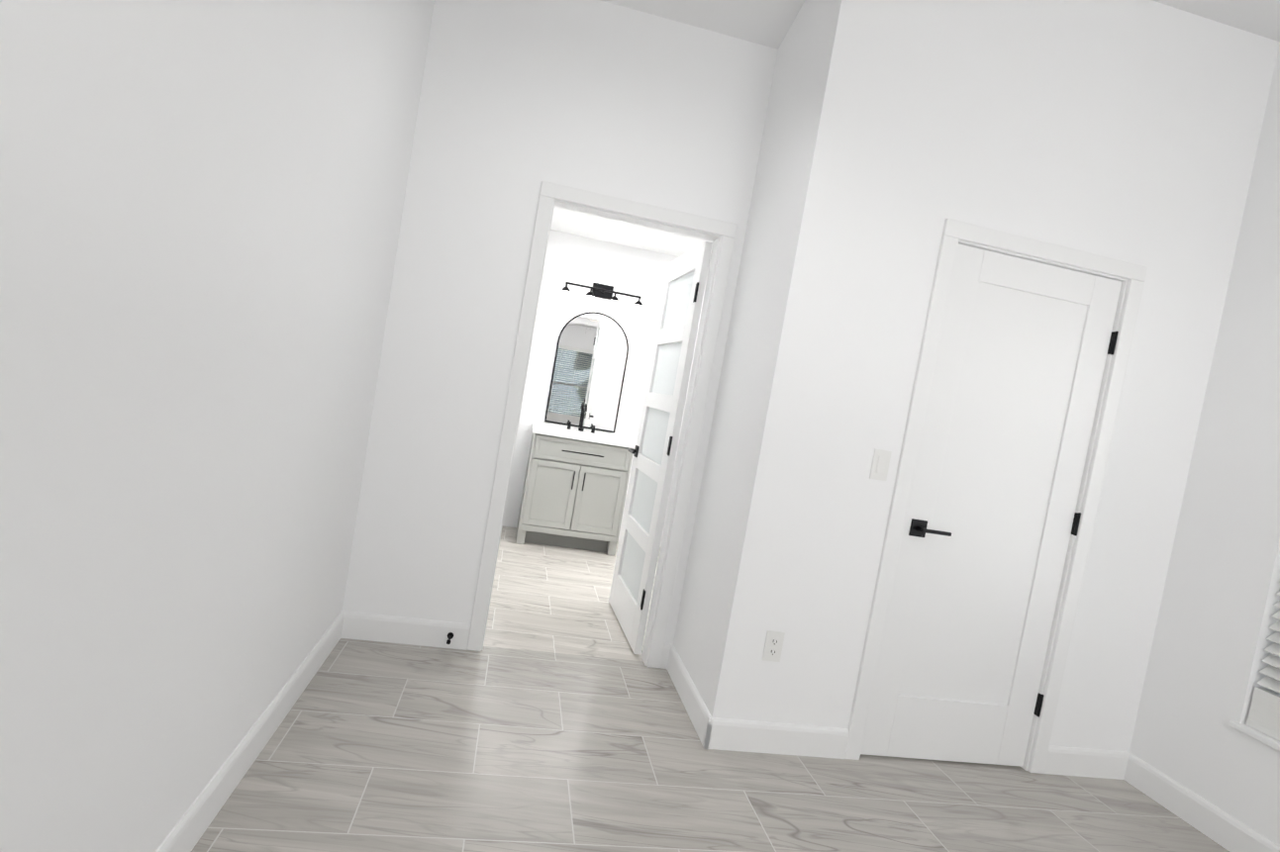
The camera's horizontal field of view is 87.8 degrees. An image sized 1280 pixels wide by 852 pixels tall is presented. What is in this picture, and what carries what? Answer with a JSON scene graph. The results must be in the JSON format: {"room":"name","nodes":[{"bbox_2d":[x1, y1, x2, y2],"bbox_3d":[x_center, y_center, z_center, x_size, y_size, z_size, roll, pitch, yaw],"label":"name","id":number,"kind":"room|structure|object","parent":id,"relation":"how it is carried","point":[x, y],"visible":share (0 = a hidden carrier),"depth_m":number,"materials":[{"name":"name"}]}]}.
{"room":"empty bedroom","nodes":[
{"label":"empty bedroom","id":0,"kind":"room"},
{"bbox_2d":[0,0,434,851],"bbox_3d":[-0.604,-0.649,-0.002,0.150,3.600,5.690,9,3,-10],"label":"wall","id":1,"kind":"structure","parent":0,"point":[200,210],"depth_m":1.23,"materials":[{"name":"white paint"}]},
{"bbox_2d":[155,610,349,851],"bbox_3d":[-0.831,1.074,0.170,0.014,0.115,5.540,9,3,-10],"label":"baseboard","id":2,"kind":"structure","parent":1,"relation":"attached to","point":[183,837],"depth_m":1.89,"materials":[{"name":"white paint"}]},
{"bbox_2d":[342,0,778,644],"bbox_3d":[0.608,-0.596,3.156,3.650,3.600,0.100,9,3,-10],"label":"wall","id":3,"kind":"structure","parent":0,"point":[521,101],"depth_m":2.90,"materials":[{"name":"white paint"}]},
{"bbox_2d":[345,611,470,650],"bbox_3d":[-1.022,0.906,2.936,0.518,0.115,0.014,9,3,-10],"label":"baseboard","id":4,"kind":"structure","parent":3,"relation":"attached to","point":[361,626],"depth_m":2.93,"materials":[{"name":"white paint"}]},
{"bbox_2d":[446,632,453,644],"bbox_3d":[-0.838,0.936,2.922,0.028,0.027,0.080,9,3,-10],"label":"doorstop","id":5,"kind":"object","parent":4,"relation":"attached to","point":[449,636],"visible":1,"depth_m":2.95,"materials":[{"name":"black metal"}]},
{"bbox_2d":[466,181,737,668],"bbox_3d":[-0.181,0.061,3.072,0.798,2.050,0.100,9,3,-10],"label":"door frame","id":6,"kind":"structure","parent":3,"relation":"attached to","point":[716,239],"depth_m":3.09,"materials":[{"name":"white paint"}]},
{"bbox_2d":[608,241,712,654],"bbox_3d":[0.070,0.088,3.551,0.142,2.018,0.766,9,3,-10],"label":"bathroom door","id":7,"kind":"structure","parent":3,"relation":"in","point":[653,451],"depth_m":3.46,"materials":[{"name":"white paint"}]},
{"bbox_2d":[483,525,660,661],"bbox_3d":[0.041,1.070,4.491,2.450,0.001,2.560,9,3,-10],"label":"floor","id":8,"kind":"structure","parent":0,"point":[549,599],"depth_m":3.80,"materials":[{"name":"tile"}]},
{"bbox_2d":[515,403,635,556],"bbox_3d":[-0.505,0.377,5.249,0.784,1.109,0.575,9,3,-10],"label":"bathroom vanity","id":9,"kind":"object","parent":8,"relation":"on","point":[575,487],"visible":1,"depth_m":5.01,"materials":[{"name":"grey paint"}]},
{"bbox_2d":[502,229,709,533],"bbox_3d":[0.078,-0.300,5.642,2.500,2.600,0.100,9,3,-10],"label":"wall","id":10,"kind":"structure","parent":0,"point":[583,260],"depth_m":5.46,"materials":[{"name":"white paint"}]},
{"bbox_2d":[544,311,628,432],"bbox_3d":[-0.417,-0.460,5.479,0.590,0.955,0.022,9,3,-10],"label":"mirror","id":11,"kind":"object","parent":10,"relation":"attached to","point":[590,359],"visible":0.88,"depth_m":5.47,"materials":[{"name":"white mirror"}]},
{"bbox_2d":[558,282,643,316],"bbox_3d":[-0.305,-1.049,5.388,0.704,0.210,0.149,9,3,-10],"label":"sconce","id":12,"kind":"object","parent":10,"relation":"attached to","point":[601,291],"visible":1,"depth_m":5.36,"materials":[{"name":"black metal"}]},
{"bbox_2d":[550,206,713,261],"bbox_3d":[0.448,-1.334,4.399,2.450,0.001,2.510,9,3,-10],"label":"ceiling","id":13,"kind":"structure","parent":0,"point":[570,222],"depth_m":5.04,"materials":[{"name":"white paint"}]},
{"bbox_2d":[191,638,1229,851],"bbox_3d":[0.788,1.397,0.422,3.650,0.001,5.740,9,3,-10],"label":"floor","id":14,"kind":"structure","parent":0,"point":[373,746],"depth_m":2.25,"materials":[{"name":"tile"}]},
{"bbox_2d":[673,0,868,719],"bbox_3d":[0.546,-0.587,2.749,0.100,3.600,0.680,9,3,-10],"label":"wall","id":15,"kind":"structure","parent":0,"point":[813,80],"depth_m":2.54,"materials":[{"name":"white paint"}]},
{"bbox_2d":[660,644,721,749],"bbox_3d":[0.193,1.120,2.815,0.023,0.115,0.694,9,3,-10],"label":"baseboard","id":16,"kind":"structure","parent":15,"relation":"attached to","point":[706,727],"depth_m":2.72,"materials":[{"name":"white paint"}]},
{"bbox_2d":[600,0,1279,49],"bbox_3d":[1.254,-1.210,0.324,3.700,1.102,5.790,9,3,-10],"label":"ceiling","id":17,"kind":"structure","parent":0,"point":[767,23],"depth_m":2.83,"materials":[{"name":"white paint"}]},
{"bbox_2d":[737,0,1279,752],"bbox_3d":[1.496,-0.418,2.630,1.757,3.600,0.100,9,3,-10],"label":"wall","id":18,"kind":"structure","parent":0,"point":[1130,131],"depth_m":2.54,"materials":[{"name":"white paint"}]},
{"bbox_2d":[762,630,785,662],"bbox_3d":[0.503,0.830,2.502,0.070,0.115,0.008,9,3,-10],"label":"electrical outlet","id":19,"kind":"object","parent":18,"relation":"attached to","point":[773,645],"visible":1,"depth_m":2.50,"materials":[{"name":"white plastic"}]},
{"bbox_2d":[713,718,848,759],"bbox_3d":[0.534,1.192,2.533,0.546,0.115,0.014,9,3,-10],"label":"baseboard","id":20,"kind":"structure","parent":18,"relation":"attached to","point":[733,735],"depth_m":2.53,"materials":[{"name":"white paint"}]},
{"bbox_2d":[869,448,891,481],"bbox_3d":[0.912,0.148,2.518,0.070,0.115,0.010,9,3,-10],"label":"light switch","id":21,"kind":"object","parent":18,"relation":"attached to","point":[880,464],"visible":1,"depth_m":2.52,"materials":[{"name":"white plastic"}]},
{"bbox_2d":[860,243,1121,767],"bbox_3d":[1.399,0.360,2.630,0.763,2.019,0.087,9,3,-10],"label":"closet door","id":22,"kind":"structure","parent":18,"relation":"in","point":[1025,349],"depth_m":2.64,"materials":[{"name":"white paint"}]},
{"bbox_2d":[844,218,1147,774],"bbox_3d":[1.387,0.348,2.671,0.795,2.050,0.100,9,3,-10],"label":"door frame","id":23,"kind":"structure","parent":18,"relation":"attached to","point":[1124,281],"depth_m":2.68,"materials":[{"name":"white paint"}]},
{"bbox_2d":[1043,745,1129,781],"bbox_3d":[1.858,1.406,2.776,0.389,0.115,0.014,9,3,-10],"label":"baseboard","id":24,"kind":"structure","parent":18,"relation":"attached to","point":[1060,760],"depth_m":2.77,"materials":[{"name":"white paint"}]},
{"bbox_2d":[1129,43,1279,846],"bbox_3d":[2.811,-0.098,0.677,0.200,3.600,5.790,9,3,-10],"label":"wall","id":25,"kind":"structure","parent":0,"point":[1213,632],"depth_m":2.59,"materials":[{"name":"white paint"}]},
{"bbox_2d":[1125,753,1279,851],"bbox_3d":[2.467,1.625,0.432,0.014,0.115,4.860,9,3,-10],"label":"baseboard","id":26,"kind":"structure","parent":25,"relation":"attached to","point":[1225,831],"depth_m":2.52,"materials":[{"name":"white paint"}]},
{"bbox_2d":[1228,720,1279,751],"bbox_3d":[2.325,1.143,1.987,0.155,0.022,0.968,9,3,-10],"label":"sill","id":27,"kind":"structure","parent":25,"relation":"attached to","point":[1264,738],"depth_m":2.36,"materials":[{"name":"white paint"}]},
{"bbox_2d":[1245,582,1279,741],"bbox_3d":[2.430,0.383,1.946,0.076,1.511,0.920,9,3,-10],"label":"window blinds","id":28,"kind":"object","parent":25,"relation":"attached to","point":[1264,715],"visible":1,"depth_m":2.39,"materials":[{"name":"white plastic"}]}
]}

